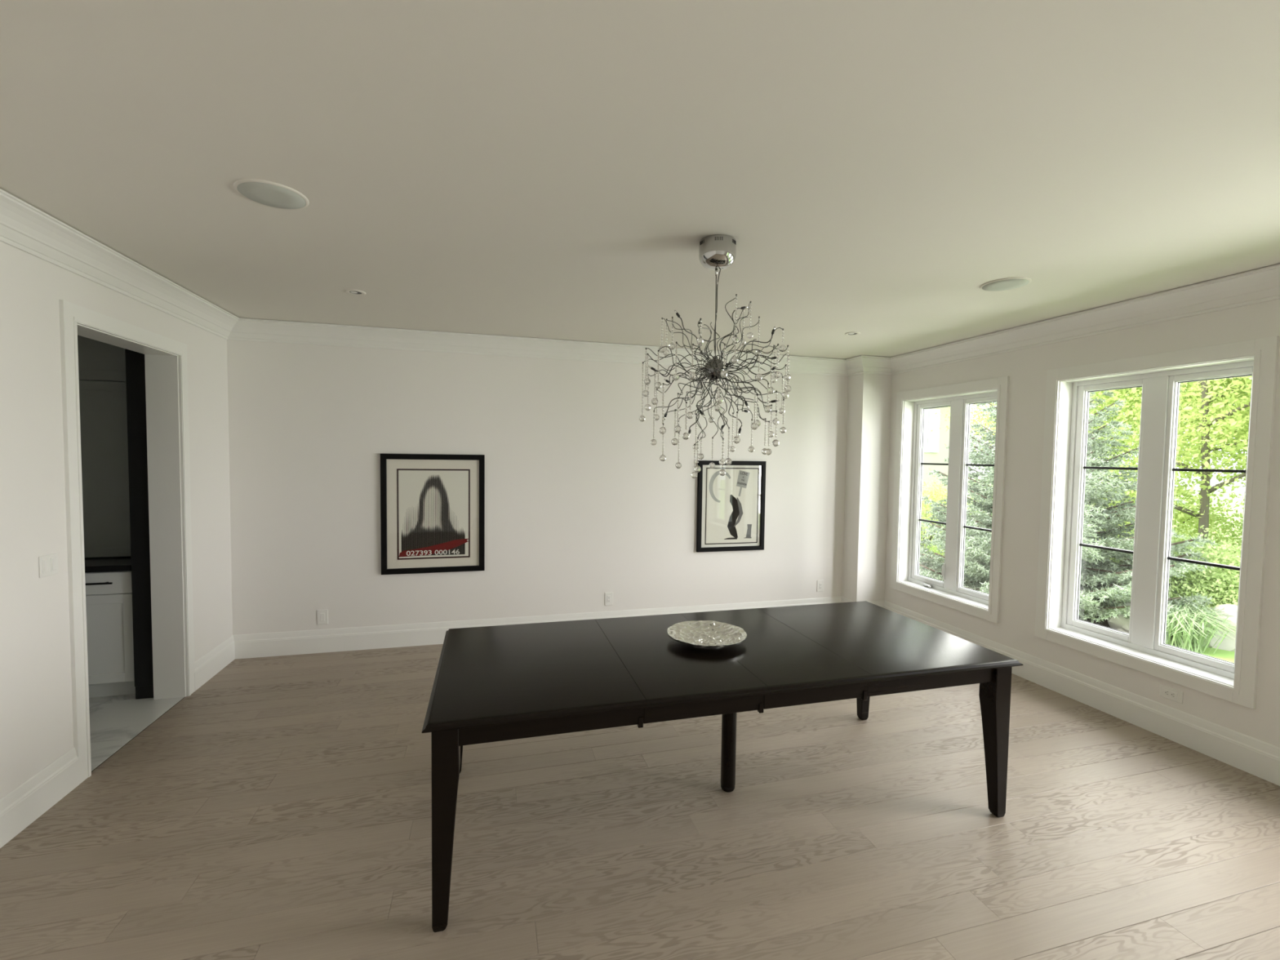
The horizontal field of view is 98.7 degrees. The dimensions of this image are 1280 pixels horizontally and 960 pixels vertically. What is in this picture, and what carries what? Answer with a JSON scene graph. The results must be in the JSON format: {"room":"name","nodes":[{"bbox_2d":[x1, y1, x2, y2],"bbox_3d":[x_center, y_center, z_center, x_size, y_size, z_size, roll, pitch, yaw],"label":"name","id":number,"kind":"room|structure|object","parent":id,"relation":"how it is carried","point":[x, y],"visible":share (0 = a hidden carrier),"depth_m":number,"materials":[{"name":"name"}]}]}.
{"room":"dining room","nodes":[
{"label":"dining room","id":0,"kind":"room"},
{"bbox_2d":[0,241,232,799],"bbox_3d":[-2.444,0.262,0.923,0.180,2.740,7.644,0,3,-15],"label":"wall","id":1,"kind":"structure","parent":0,"point":[37,728],"depth_m":2.59,"materials":[{"name":"white paint"}]},
{"bbox_2d":[0,746,79,848],"bbox_3d":[-2.104,1.578,0.051,0.018,0.197,5.663,0,3,-15],"label":"baseboard","id":2,"kind":"structure","parent":1,"relation":"attached to","point":[28,802],"depth_m":2.53,"materials":[{"name":"white paint"}]},
{"bbox_2d":[38,552,57,577],"bbox_3d":[-2.807,0.405,2.609,0.012,0.100,0.110,0,3,-15],"label":"light switch","id":3,"kind":"object","parent":1,"relation":"attached to","point":[48,564],"visible":1,"depth_m":2.60,"materials":[{"name":"white plastic"}]},
{"bbox_2d":[0,188,239,339],"bbox_3d":[-2.245,-1.025,0.811,0.141,0.154,7.444,0,3,-15],"label":"trim","id":4,"kind":"structure","parent":1,"relation":"attached to","point":[24,227],"depth_m":2.84,"materials":[{"name":"white paint"}]},
{"bbox_2d":[58,299,195,784],"bbox_3d":[-3.073,0.307,3.255,0.203,2.426,1.139,0,3,-15],"label":"door frame","id":5,"kind":"structure","parent":1,"relation":"in","point":[166,359],"depth_m":3.68,"materials":[{"name":"white paint"}]},
{"bbox_2d":[194,635,235,690],"bbox_3d":[-3.237,1.379,4.184,0.018,0.197,0.644,0,3,-15],"label":"baseboard","id":6,"kind":"structure","parent":1,"relation":"attached to","point":[211,663],"depth_m":4.15,"materials":[{"name":"white paint"}]},
{"bbox_2d":[226,339,848,635],"bbox_3d":[-0.294,0.093,5.367,6.315,2.740,0.200,0,3,-15],"label":"wall","id":7,"kind":"structure","parent":0,"point":[581,506],"depth_m":5.03,"materials":[{"name":"white paint"}]},
{"bbox_2d":[316,609,328,624],"bbox_3d":[-2.690,1.162,4.654,0.082,0.125,0.008,0,3,-15],"label":"wall outlet","id":8,"kind":"object","parent":7,"relation":"attached to","point":[322,615],"visible":1,"depth_m":4.65,"materials":[{"name":"white plastic"}]},
{"bbox_2d":[380,453,484,574],"bbox_3d":[-1.815,0.296,4.838,0.858,1.045,0.033,0,3,-15],"label":"framed print","id":9,"kind":"object","parent":7,"relation":"attached to","point":[433,505],"visible":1,"depth_m":4.83,"materials":[{"name":"black"}]},
{"bbox_2d":[233,596,841,659],"bbox_3d":[-0.560,1.368,5.242,5.740,0.197,0.018,0,3,-15],"label":"baseboard","id":10,"kind":"structure","parent":7,"relation":"attached to","point":[366,637],"depth_m":4.81,"materials":[{"name":"white paint"}]},
{"bbox_2d":[227,317,848,376],"bbox_3d":[-0.509,-1.191,5.069,5.740,0.154,0.141,0,3,-15],"label":"trim","id":11,"kind":"structure","parent":7,"relation":"attached to","point":[245,329],"depth_m":4.84,"materials":[{"name":"white paint"}]},
{"bbox_2d":[604,591,613,605],"bbox_3d":[-0.301,1.149,5.307,0.080,0.125,0.010,0,3,-15],"label":"wall outlet","id":12,"kind":"object","parent":7,"relation":"attached to","point":[608,596],"visible":1,"depth_m":5.30,"materials":[{"name":"white plastic"}]},
{"bbox_2d":[607,595,610,602],"bbox_3d":[-0.300,1.149,5.304,0.034,0.066,0.004,0,3,-15],"label":"receptacle","id":13,"kind":"object","parent":12,"relation":"attached to","point":[608,596],"depth_m":5.30,"materials":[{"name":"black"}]},
{"bbox_2d":[696,460,765,552],"bbox_3d":[0.933,0.265,5.590,0.740,0.918,0.033,0,3,-15],"label":"framed print","id":14,"kind":"object","parent":7,"relation":"attached to","point":[731,507],"visible":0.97,"depth_m":5.59,"materials":[{"name":"black"}]},
{"bbox_2d":[817,579,823,591],"bbox_3d":[1.946,1.142,5.922,0.080,0.125,0.010,0,3,-15],"label":"wall outlet","id":15,"kind":"object","parent":7,"relation":"attached to","point":[820,583],"visible":1,"depth_m":5.92,"materials":[{"name":"white plastic"}]},
{"bbox_2d":[841,596,853,602],"bbox_3d":[2.232,1.377,5.878,0.018,0.197,0.269,0,3,-15],"label":"baseboard","id":16,"kind":"structure","parent":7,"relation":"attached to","point":[843,599],"depth_m":5.93,"materials":[{"name":"white paint"}]},
{"bbox_2d":[845,355,863,376],"bbox_3d":[2.224,-1.181,5.689,0.141,0.154,0.392,0,3,-15],"label":"trim","id":17,"kind":"structure","parent":7,"relation":"attached to","point":[855,365],"depth_m":5.69,"materials":[{"name":"white paint"}]},
{"bbox_2d":[0,0,1279,359],"bbox_3d":[-0.416,-1.179,1.409,8.785,0.150,8.044,0,3,-15],"label":"ceiling","id":18,"kind":"structure","parent":0,"point":[544,169],"depth_m":1.88,"materials":[{"name":"white paint"}]},
{"bbox_2d":[233,178,309,209],"bbox_3d":[-1.486,-1.151,2.220,0.254,0.007,0.254,0,3,-15],"label":"ceiling speaker","id":19,"kind":"object","parent":18,"relation":"attached to","point":[265,193],"visible":1,"depth_m":2.21,"materials":[{"name":"white paint"}]},
{"bbox_2d":[345,288,365,295],"bbox_3d":[-1.842,-1.215,3.558,0.120,0.006,0.120,0,3,-15],"label":"recessed light","id":20,"kind":"object","parent":18,"relation":"in","point":[352,291],"visible":1,"depth_m":3.55,"materials":[{"name":"white paint"}]},
{"bbox_2d":[639,234,791,478],"bbox_3d":[0.379,-0.578,2.693,0.750,1.143,0.663,0,3,-15],"label":"chandelier","id":21,"kind":"object","parent":18,"relation":"hanging from","point":[717,252],"visible":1,"depth_m":2.60,"materials":[{"name":"silver metal"}]},
{"bbox_2d":[844,331,860,335],"bbox_3d":[1.760,-1.211,4.545,0.120,0.006,0.120,0,3,-15],"label":"recessed light","id":22,"kind":"object","parent":18,"relation":"in","point":[852,333],"visible":1,"depth_m":4.53,"materials":[{"name":"white paint"}]},
{"bbox_2d":[979,276,1031,291],"bbox_3d":[2.143,-1.147,3.223,0.254,0.007,0.254,0,3,-15],"label":"ceiling speaker","id":23,"kind":"object","parent":18,"relation":"attached to","point":[1007,283],"visible":1,"depth_m":3.21,"materials":[{"name":"white paint"}]},
{"bbox_2d":[0,644,1279,959],"bbox_3d":[-0.606,1.662,1.523,8.485,0.060,7.700,0,3,-15],"label":"floor","id":24,"kind":"structure","parent":0,"point":[281,809],"depth_m":2.45,"materials":[{"name":"brown wood"}]},
{"bbox_2d":[84,571,135,697],"bbox_3d":[-4.484,1.039,3.776,1.995,0.880,0.674,0,3,-15],"label":"base cabinet","id":25,"kind":"object","parent":24,"relation":"on","point":[108,595],"visible":0.3,"depth_m":3.71,"materials":[{"name":"white paint"}]},
{"bbox_2d":[84,556,131,573],"bbox_3d":[-4.479,0.578,3.759,1.995,0.041,0.665,0,3,-15],"label":"countertop","id":26,"kind":"structure","parent":25,"relation":"on","point":[113,563],"depth_m":3.71,"materials":[{"name":"black stone"}]},
{"bbox_2d":[77,335,130,557],"bbox_3d":[-4.510,-0.319,3.876,1.995,1.736,0.340,0,3,-15],"label":"upper cabinet","id":27,"kind":"object","parent":26,"relation":"on","point":[101,365],"visible":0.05,"depth_m":3.90,"materials":[{"name":"grey paint"}]},
{"bbox_2d":[124,348,153,699],"bbox_3d":[-3.451,0.131,4.014,0.116,2.700,0.675,0,3,-15],"label":"door","id":28,"kind":"structure","parent":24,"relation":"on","point":[135,361],"depth_m":3.69,"materials":[{"name":"black wood"}]},
{"bbox_2d":[422,600,1022,932],"bbox_3d":[0.373,1.204,2.776,2.636,0.770,1.110,0,3,-15],"label":"dining table","id":29,"kind":"object","parent":24,"relation":"on","point":[495,683],"visible":0.97,"depth_m":2.46,"materials":[{"name":"brown wood"}]},
{"bbox_2d":[666,620,746,647],"bbox_3d":[0.338,0.792,2.784,0.402,0.049,0.401,0,3,-15],"label":"platter","id":30,"kind":"object","parent":29,"relation":"on","point":[701,633],"visible":1,"depth_m":2.82,"materials":[{"name":"silver metal"}]},
{"bbox_2d":[841,373,892,601],"bbox_3d":[2.422,0.107,5.878,0.345,2.740,0.251,0,3,-15],"label":"column","id":31,"kind":"structure","parent":0,"point":[869,395],"depth_m":5.77,"materials":[{"name":"white paint"}]},
{"bbox_2d":[884,298,1279,747],"bbox_3d":[3.618,0.569,2.599,0.230,3.340,7.644,0,3,-15],"label":"wall","id":32,"kind":"structure","parent":0,"point":[1026,369],"depth_m":4.05,"materials":[{"name":"white paint"}]},
{"bbox_2d":[861,355,891,374],"bbox_3d":[2.423,-1.175,5.613,0.486,0.154,0.141,0,3,-15],"label":"trim","id":33,"kind":"structure","parent":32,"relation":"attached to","point":[871,364],"depth_m":5.62,"materials":[{"name":"white paint"}]},
{"bbox_2d":[868,600,884,608],"bbox_3d":[2.432,1.383,5.803,0.363,0.197,0.018,0,3,-15],"label":"baseboard","id":34,"kind":"structure","parent":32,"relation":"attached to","point":[881,603],"depth_m":5.83,"materials":[{"name":"white paint"}]},
{"bbox_2d":[890,376,1008,623],"bbox_3d":[2.899,0.143,5.122,0.224,2.028,1.254,0,3,-15],"label":"window","id":35,"kind":"structure","parent":32,"relation":"in","point":[911,406],"depth_m":5.14,"materials":[{"name":"white paint"}]},
{"bbox_2d":[884,600,1279,786],"bbox_3d":[3.545,1.550,2.392,0.018,0.197,7.193,0,3,-15],"label":"baseboard","id":36,"kind":"structure","parent":32,"relation":"attached to","point":[1257,757],"depth_m":3.52,"materials":[{"name":"white paint"}]},
{"bbox_2d":[890,263,1279,374],"bbox_3d":[3.520,-1.012,2.262,0.141,0.154,7.193,0,3,-15],"label":"trim","id":37,"kind":"structure","parent":32,"relation":"attached to","point":[1263,284],"depth_m":3.63,"materials":[{"name":"white paint"}]},
{"bbox_2d":[1035,335,1279,709],"bbox_3d":[3.316,0.216,3.600,0.224,2.028,1.254,0,3,-15],"label":"window","id":38,"kind":"structure","parent":32,"relation":"in","point":[1144,649],"depth_m":3.57,"materials":[{"name":"white paint"}]},
{"bbox_2d":[1159,684,1183,703],"bbox_3d":[3.277,1.320,3.388,0.010,0.074,0.118,0,3,-15],"label":"wall outlet","id":39,"kind":"object","parent":32,"relation":"attached to","point":[1176,695],"visible":1,"depth_m":3.38,"materials":[{"name":"white plastic"}]},
{"bbox_2d":[1164,688,1177,698],"bbox_3d":[3.274,1.320,3.388,0.004,0.034,0.066,0,3,-15],"label":"receptacle","id":40,"kind":"object","parent":39,"relation":"attached to","point":[1168,693],"depth_m":3.39,"materials":[{"name":"white plastic"}]},
{"label":"outside","id":41,"kind":"structure","parent":0,"visible":0},
{"bbox_2d":[919,478,1244,662],"bbox_3d":[27.355,1.976,17.971,53.685,0.200,100.000,0,3,-15],"label":"ground","id":42,"kind":"structure","parent":41,"point":[1227,655],"depth_m":25.55,"materials":[{"name":"green plant"}]},
{"bbox_2d":[920,406,950,513],"bbox_3d":[8.878,-2.840,26.170,9.100,8.200,9.100,0,3,-15],"label":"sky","id":43,"kind":"structure","parent":42,"relation":"on","point":[934,450],"depth_m":23.03,"materials":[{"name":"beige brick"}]},
{"bbox_2d":[920,468,981,558],"bbox_3d":[7.014,0.750,13.651,3.296,2.105,3.616,1,3,-1],"label":"bush","id":44,"kind":"object","parent":42,"relation":"on","point":[935,496],"visible":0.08,"depth_m":13.10,"materials":[{"name":"green plant"}]},
{"bbox_2d":[919,560,1128,633],"bbox_3d":[5.006,1.917,10.391,4.000,0.032,6.800,0,3,-15],"label":"bush","id":45,"kind":"object","parent":42,"relation":"on","point":[1104,623],"depth_m":7.96,"materials":[{"name":"brown"}]},
{"bbox_2d":[920,515,935,547],"bbox_3d":[4.194,0.268,11.805,3.621,3.140,3.572,-1,3,-34],"label":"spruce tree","id":46,"kind":"object","parent":45,"relation":"on","point":[921,541],"visible":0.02,"depth_m":11.21,"materials":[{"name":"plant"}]},
{"bbox_2d":[919,390,1217,622],"bbox_3d":[6.166,-0.233,8.551,3.948,4.483,3.725,3,3,40],"label":"spruce tree","id":47,"kind":"object","parent":45,"relation":"on","point":[1099,574],"visible":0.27,"depth_m":7.84,"materials":[{"name":"green plant"}]},
{"bbox_2d":[1106,602,1130,633],"bbox_3d":[6.696,1.883,7.481,0.568,0.388,0.487,0,3,-15],"label":"boulder","id":48,"kind":"object","parent":45,"relation":"on","point":[1122,624],"visible":0.23,"depth_m":7.42,"materials":[{"name":"grey stone"}]},
{"bbox_2d":[929,387,1245,484],"bbox_3d":[11.007,-2.790,13.826,8.598,9.276,8.068,1,3,15],"label":"leafy tree","id":49,"kind":"object","parent":42,"relation":"on","point":[979,414],"visible":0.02,"depth_m":13.13,"materials":[{"name":"green plant"}]},
{"bbox_2d":[1087,518,1241,627],"bbox_3d":[8.176,1.328,8.075,3.127,1.482,3.331,0,3,-12],"label":"bush","id":50,"kind":"object","parent":42,"relation":"on","point":[1218,579],"visible":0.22,"depth_m":7.49,"materials":[{"name":"green plant"}]},
{"bbox_2d":[1087,457,1244,586],"bbox_3d":[10.825,0.687,11.913,4.486,2.489,4.327,1,3,6],"label":"bush","id":51,"kind":"object","parent":42,"relation":"on","point":[1213,517],"visible":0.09,"depth_m":11.03,"materials":[{"name":"green plant"}]},
{"bbox_2d":[1087,376,1251,591],"bbox_3d":[9.679,-1.806,9.223,6.553,7.676,6.700,0,3,-23],"label":"leafy tree","id":52,"kind":"object","parent":42,"relation":"on","point":[1207,422],"visible":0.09,"depth_m":9.13,"materials":[{"name":"green plant"}]},
{"bbox_2d":[1109,595,1236,653],"bbox_3d":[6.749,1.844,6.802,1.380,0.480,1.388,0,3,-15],"label":"ornamental grass","id":53,"kind":"object","parent":42,"relation":"on","point":[1187,634],"depth_m":6.67,"materials":[{"name":"green plant"}]},
{"bbox_2d":[1097,377,1251,520],"bbox_3d":[12.876,-2.869,10.349,8.443,9.809,8.684,0,3,-22],"label":"leafy tree","id":54,"kind":"object","parent":42,"relation":"on","point":[1228,381],"visible":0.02,"depth_m":10.69,"materials":[{"name":"green plant"}]},
{"bbox_2d":[1199,604,1237,651],"bbox_3d":[7.502,1.851,7.057,0.814,0.517,0.829,3,3,42],"label":"boulder","id":55,"kind":"object","parent":42,"relation":"on","point":[1227,644],"visible":0.23,"depth_m":6.84,"materials":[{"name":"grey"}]},
{"bbox_2d":[1208,513,1243,555],"bbox_3d":[12.063,0.850,8.977,4.161,2.458,4.618,2,3,25],"label":"bush","id":56,"kind":"object","parent":42,"relation":"on","point":[1240,522],"visible":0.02,"depth_m":10.22,"materials":[{"name":"green plant"}]},
{"bbox_2d":[1208,375,1252,450],"bbox_3d":[11.654,-1.943,6.851,7.202,8.242,7.809,2,3,26],"label":"leafy tree","id":57,"kind":"object","parent":42,"relation":"on","point":[1242,380],"visible":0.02,"depth_m":8.94,"materials":[{"name":"green plant"}]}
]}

